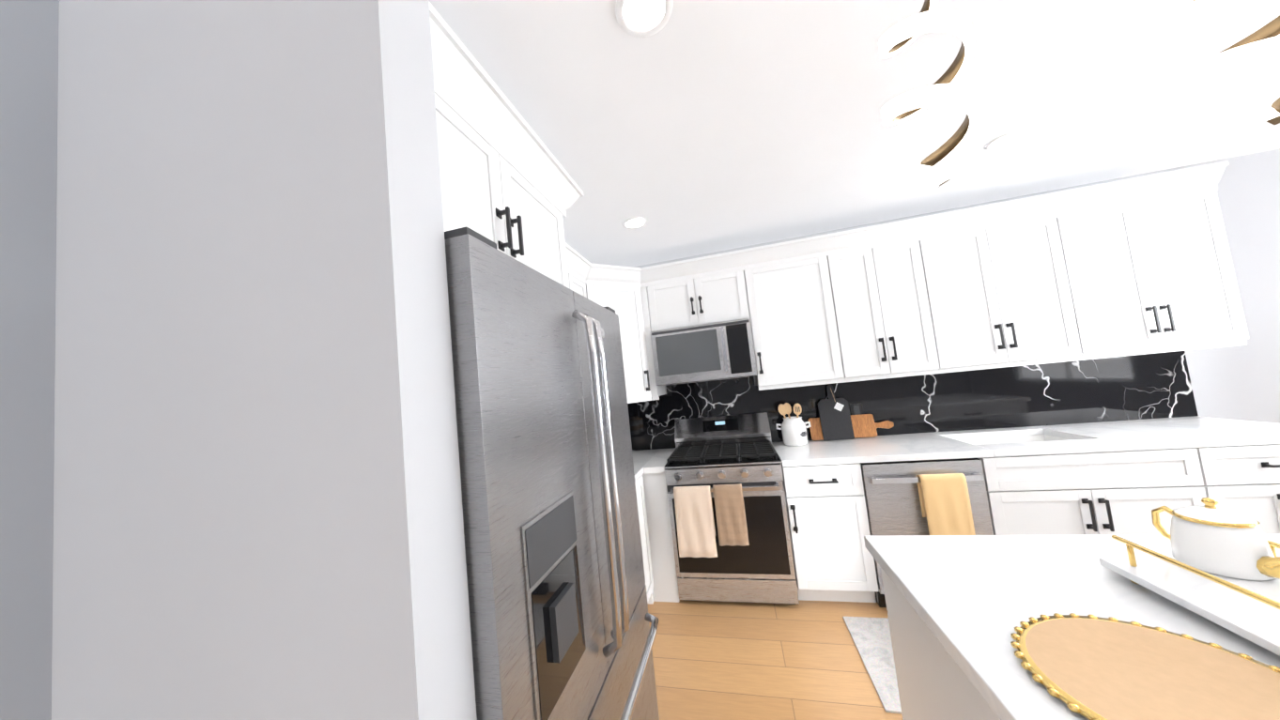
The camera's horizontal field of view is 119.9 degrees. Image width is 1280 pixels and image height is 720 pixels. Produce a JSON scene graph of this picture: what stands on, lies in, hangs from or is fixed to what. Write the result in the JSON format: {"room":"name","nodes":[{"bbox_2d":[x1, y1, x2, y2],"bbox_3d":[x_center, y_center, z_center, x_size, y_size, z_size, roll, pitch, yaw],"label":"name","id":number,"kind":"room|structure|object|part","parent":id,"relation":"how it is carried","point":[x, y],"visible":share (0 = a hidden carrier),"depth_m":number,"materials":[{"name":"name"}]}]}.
{"room":"kitchen","nodes":[
{"label":"kitchen","id":0,"kind":"room"},
{"bbox_2d":[0,0,59,719],"bbox_3d":[-1.631,0.301,-0.845,0.150,2.570,3.290,-7,-4,14],"label":"wall","id":1,"kind":"structure","parent":0,"point":[28,101],"depth_m":0.73,"materials":[{"name":"grey paint"}]},
{"bbox_2d":[51,0,477,719],"bbox_3d":[-0.732,0.318,0.683,0.860,2.570,0.110,-7,-4,14],"label":"wall","id":2,"kind":"structure","parent":0,"point":[256,500],"depth_m":0.63,"materials":[{"name":"paint"}]},
{"bbox_2d":[428,0,1228,287],"bbox_3d":[1.231,-0.886,1.510,3.847,0.135,2.332,-7,-4,14],"label":"crown molding","id":3,"kind":"structure","parent":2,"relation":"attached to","point":[471,95],"depth_m":2.26,"materials":[{"name":"white wood"}]},
{"bbox_2d":[647,600,902,719],"bbox_3d":[1.839,1.331,-0.244,6.320,0.100,6.230,-7,-4,14],"label":"floor","id":4,"kind":"structure","parent":0,"point":[802,660],"depth_m":1.91,"materials":[{"name":"brown wood"}]},
{"bbox_2d":[444,226,659,719],"bbox_3d":[-0.498,0.714,1.138,0.942,1.802,0.906,-7,-4,14],"label":"fridge","id":5,"kind":"object","parent":4,"relation":"on","point":[539,597],"depth_m":0.81,"materials":[{"name":"silver metal"}]},
{"bbox_3d":[-0.103,0.406,1.053,0.068,1.110,0.788,-7,-4,14],"label":"fridge handle","id":6,"kind":"part","parent":5,"relation":"part of","materials":[{"name":"silver metal"}]},
{"bbox_2d":[634,478,649,603],"bbox_3d":[-0.405,1.234,1.993,0.648,0.872,0.829,-7,-4,14],"label":"base cabinet","id":7,"kind":"object","parent":4,"relation":"on","point":[637,482],"depth_m":2.40,"materials":[{"name":"white wood"}]},
{"bbox_2d":[638,475,654,604],"bbox_3d":[-0.291,1.255,2.447,0.648,0.872,0.349,-7,-4,14],"label":"base cabinet","id":8,"kind":"object","parent":4,"relation":"on","point":[644,537],"depth_m":2.48,"materials":[{"name":"white wood"}]},
{"bbox_2d":[632,447,676,481],"bbox_3d":[-0.267,0.792,2.458,0.804,0.039,1.758,-7,-4,14],"label":"countertop","id":9,"kind":"structure","parent":8,"relation":"on","point":[649,461],"depth_m":2.80,"materials":[{"name":"stone"}]},
{"bbox_2d":[663,412,799,604],"bbox_3d":[0.636,1.030,2.700,0.760,1.165,0.809,-7,-4,14],"label":"range","id":10,"kind":"object","parent":4,"relation":"on","point":[760,569],"depth_m":2.39,"materials":[{"name":"silver metal"}]},
{"bbox_3d":[0.454,1.028,2.380,0.442,0.431,0.101,-7,-4,14],"label":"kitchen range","id":11,"kind":"part","parent":10,"relation":"part of","materials":[{"name":"beige fabric"}]},
{"bbox_3d":[0.655,0.533,3.024,0.280,0.080,0.066,-7,-4,14],"label":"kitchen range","id":12,"kind":"part","parent":10,"relation":"part of","materials":[{"name":"black glass"}]},
{"bbox_2d":[781,462,878,602],"bbox_3d":[1.257,1.107,2.613,0.454,0.872,0.687,-7,-4,14],"label":"base cabinet","id":13,"kind":"object","parent":4,"relation":"on","point":[829,529],"depth_m":2.29,"materials":[{"name":"white wood"}]},
{"bbox_2d":[842,616,901,713],"bbox_3d":[2.602,1.323,1.512,3.075,0.008,0.635,-7,-4,14],"label":"rug","id":14,"kind":"object","parent":4,"relation":"on","point":[871,638],"visible":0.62,"depth_m":1.88,"materials":[{"name":"white fabric"}]},
{"bbox_2d":[860,458,993,607],"bbox_3d":[1.762,1.043,2.422,0.620,0.868,0.724,-7,-4,14],"label":"dishwasher","id":15,"kind":"object","parent":4,"relation":"on","point":[891,495],"depth_m":2.16,"materials":[{"name":"silver metal"}]},
{"bbox_3d":[1.751,0.975,2.094,0.222,0.648,0.077,-7,-4,14],"label":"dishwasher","id":16,"kind":"part","parent":15,"relation":"part of","materials":[{"name":"yellow fabric"}]},
{"bbox_2d":[880,567,1000,719],"bbox_3d":[1.998,0.862,0.279,2.750,0.873,1.249,-7,-4,14],"label":"kitchen island","id":17,"kind":"object","parent":4,"relation":"on","point":[933,682],"visible":0.06,"depth_m":0.95,"materials":[{"name":"white wood"}]},
{"bbox_2d":[863,534,1279,719],"bbox_3d":[1.944,0.406,0.283,2.810,0.039,1.250,-7,-4,14],"label":"island countertop","id":18,"kind":"structure","parent":17,"relation":"on","point":[974,601],"depth_m":0.84,"materials":[{"name":"stone"}]},
{"bbox_2d":[1010,613,1279,719],"bbox_3d":[0.836,0.513,0.576,0.368,0.016,0.370,-7,-4,14],"label":"placemat","id":19,"kind":"object","parent":18,"relation":"on","point":[1089,667],"visible":0.98,"depth_m":0.61,"materials":[{"name":"beige fabric"}]},
{"bbox_2d":[1099,535,1279,656],"bbox_3d":[1.190,0.439,0.617,0.300,0.095,0.585,-7,-4,14],"label":"serving tray","id":20,"kind":"object","parent":18,"relation":"on","point":[1249,610],"visible":0.79,"depth_m":0.73,"materials":[{"name":"stone"}]},
{"bbox_2d":[1151,497,1279,581],"bbox_3d":[1.265,0.378,0.806,0.126,0.148,0.210,-7,-4,14],"label":"teapot","id":21,"kind":"object","parent":20,"relation":"on","point":[1210,536],"visible":1,"depth_m":0.78,"materials":[{"name":"white ceramic"}]},
{"bbox_2d":[1064,444,1279,535],"bbox_3d":[3.238,0.867,2.129,0.662,0.872,0.687,-7,-4,14],"label":"base cabinet","id":22,"kind":"object","parent":4,"relation":"on","point":[1113,493],"depth_m":1.92,"materials":[{"name":"white wood"}]},
{"bbox_2d":[771,416,1279,466],"bbox_3d":[2.268,0.524,2.387,2.646,0.039,0.690,-7,-4,14],"label":"countertop","id":23,"kind":"structure","parent":22,"relation":"on","point":[1169,433],"depth_m":2.22,"materials":[{"name":"stone"}]},
{"bbox_2d":[776,402,811,446],"bbox_3d":[1.177,0.488,2.849,0.251,0.320,0.180,-7,-4,14],"label":"utensil crock","id":24,"kind":"object","parent":23,"relation":"on","point":[794,430],"visible":1,"depth_m":2.79,"materials":[{"name":"white ceramic"}]},
{"bbox_2d":[817,385,854,440],"bbox_3d":[1.508,0.403,2.875,0.215,0.422,0.088,-7,-4,14],"label":"cutting board","id":25,"kind":"object","parent":23,"relation":"on","point":[835,419],"visible":1,"depth_m":2.85,"materials":[{"name":"black wood"}]},
{"bbox_2d":[808,414,894,440],"bbox_3d":[1.626,0.515,2.857,0.585,0.170,0.060,-7,-4,14],"label":"cutting board","id":26,"kind":"object","parent":23,"relation":"on","point":[865,425],"visible":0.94,"depth_m":2.83,"materials":[{"name":"brown wood"}]},
{"bbox_2d":[956,434,1069,445],"bbox_3d":[2.400,0.624,2.377,0.640,0.186,0.430,-7,-4,14],"label":"sink","id":27,"kind":"object","parent":23,"relation":"in","point":[1010,439],"visible":0.04,"depth_m":2.55,"materials":[{"name":"white ceramic"}]},
{"bbox_2d":[428,0,1279,267],"bbox_3d":[1.564,-1.318,-0.053,6.320,0.100,6.230,-7,-4,14],"label":"ceiling","id":28,"kind":"structure","parent":0,"point":[691,128],"depth_m":1.59,"materials":[{"name":"paint"}]},
{"bbox_2d":[621,216,647,229],"bbox_3d":[-0.037,-0.915,2.481,0.170,0.006,0.170,-7,-4,14],"label":"recessed light","id":29,"kind":"object","parent":28,"relation":"in","point":[635,223],"visible":1,"depth_m":2.47,"materials":[{"name":"white plastic"}]},
{"bbox_2d":[615,0,672,37],"bbox_3d":[0.012,-1.022,1.080,0.170,0.006,0.170,-7,-4,14],"label":"recessed light","id":30,"kind":"object","parent":28,"relation":"in","point":[641,18],"visible":1,"depth_m":1.09,"materials":[{"name":"white plastic"}]},
{"bbox_2d":[878,0,979,187],"bbox_3d":[0.506,-0.705,0.696,0.142,0.791,0.141,-7,-4,14],"label":"pendant light","id":31,"kind":"object","parent":28,"relation":"hanging from","point":[944,89],"visible":1,"depth_m":0.65,"materials":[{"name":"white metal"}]},
{"bbox_2d":[984,128,1029,150],"bbox_3d":[1.929,-1.157,1.948,0.170,0.006,0.170,-7,-4,14],"label":"recessed light","id":32,"kind":"object","parent":28,"relation":"in","point":[1007,139],"visible":1,"depth_m":1.94,"materials":[{"name":"white plastic"}]},
{"bbox_2d":[1173,0,1279,124],"bbox_3d":[0.939,-0.758,0.586,0.142,0.791,0.141,-7,-4,14],"label":"pendant light","id":33,"kind":"object","parent":28,"relation":"hanging from","point":[1262,43],"visible":1,"depth_m":0.57,"materials":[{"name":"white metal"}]},
{"bbox_2d":[633,148,1279,450],"bbox_3d":[2.512,0.134,2.779,6.170,2.570,0.150,-7,-4,14],"label":"wall","id":34,"kind":"structure","parent":0,"point":[1239,382],"depth_m":2.38,"materials":[{"name":"paint"}]},
{"bbox_2d":[644,269,753,333],"bbox_3d":[0.480,-0.453,3.048,0.760,0.390,0.363,-7,-4,14],"label":"upper cabinet","id":35,"kind":"object","parent":34,"relation":"attached to","point":[725,297],"depth_m":2.87,"materials":[{"name":"white wood"}]},
{"bbox_2d":[650,318,756,385],"bbox_3d":[0.510,-0.042,2.970,0.754,0.430,0.443,-7,-4,14],"label":"microwave","id":36,"kind":"object","parent":35,"relation":"attached to","point":[711,352],"visible":1,"depth_m":2.79,"materials":[{"name":"silver metal"}]},
{"bbox_2d":[745,258,832,389],"bbox_3d":[1.182,-0.281,2.865,0.640,0.902,0.363,-7,-4,14],"label":"upper cabinet","id":37,"kind":"object","parent":34,"relation":"attached to","point":[790,338],"depth_m":2.71,"materials":[{"name":"white wood"}]},
{"bbox_2d":[817,242,929,382],"bbox_3d":[1.712,-0.345,2.735,0.701,0.902,0.363,-7,-4,14],"label":"upper cabinet","id":38,"kind":"object","parent":34,"relation":"attached to","point":[872,322],"depth_m":2.57,"materials":[{"name":"white wood"}]},
{"bbox_2d":[627,351,1198,450],"bbox_3d":[1.562,0.336,2.925,4.219,0.555,0.009,-7,-4,14],"label":"backsplash","id":39,"kind":"structure","parent":34,"relation":"attached to","point":[1142,387],"depth_m":2.70,"materials":[{"name":"black stone"}]},
{"bbox_2d":[849,403,863,415],"bbox_3d":[1.689,0.399,2.881,0.077,0.117,0.008,-7,-4,14],"label":"electrical outlet","id":40,"kind":"object","parent":39,"relation":"attached to","point":[855,408],"visible":0.64,"depth_m":2.88,"materials":[{"name":"black plastic"}]},
{"bbox_2d":[907,218,1068,370],"bbox_3d":[2.359,-0.424,2.577,0.881,0.902,0.363,-7,-4,14],"label":"upper cabinet","id":41,"kind":"object","parent":34,"relation":"attached to","point":[988,298],"depth_m":2.41,"materials":[{"name":"white wood"}]},
{"bbox_2d":[1046,190,1249,359],"bbox_3d":[3.064,-0.509,2.404,0.821,0.902,0.363,-7,-4,14],"label":"upper cabinet","id":42,"kind":"object","parent":34,"relation":"attached to","point":[1156,276],"depth_m":2.22,"materials":[{"name":"white wood"}]},
{"bbox_3d":[-0.875,0.441,2.174,0.150,2.570,2.940,-7,-4,14],"label":"wall","id":43,"kind":"structure","parent":0,"visible":0},
{"bbox_2d":[434,92,569,288],"bbox_3d":[-0.748,-0.429,1.260,0.727,0.441,0.927,-7,-4,14],"label":"upper cabinet","id":44,"kind":"object","parent":43,"relation":"attached to","point":[488,192],"visible":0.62,"depth_m":1.14,"materials":[{"name":"white wood"}]},
{"bbox_2d":[568,274,586,297],"bbox_3d":[-0.632,-0.124,2.230,0.384,0.932,1.070,-7,-4,14],"label":"upper cabinet","id":45,"kind":"object","parent":43,"relation":"attached to","point":[577,285],"visible":0.04,"depth_m":2.58,"materials":[{"name":"white wood"}]},
{"bbox_2d":[586,284,652,403],"bbox_3d":[-0.281,-0.101,3.051,0.704,0.932,0.697,-7,-4,14],"label":"upper cabinet","id":46,"kind":"object","parent":43,"relation":"attached to","point":[624,303],"visible":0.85,"depth_m":2.88,"materials":[{"name":"white wood"}]}
]}

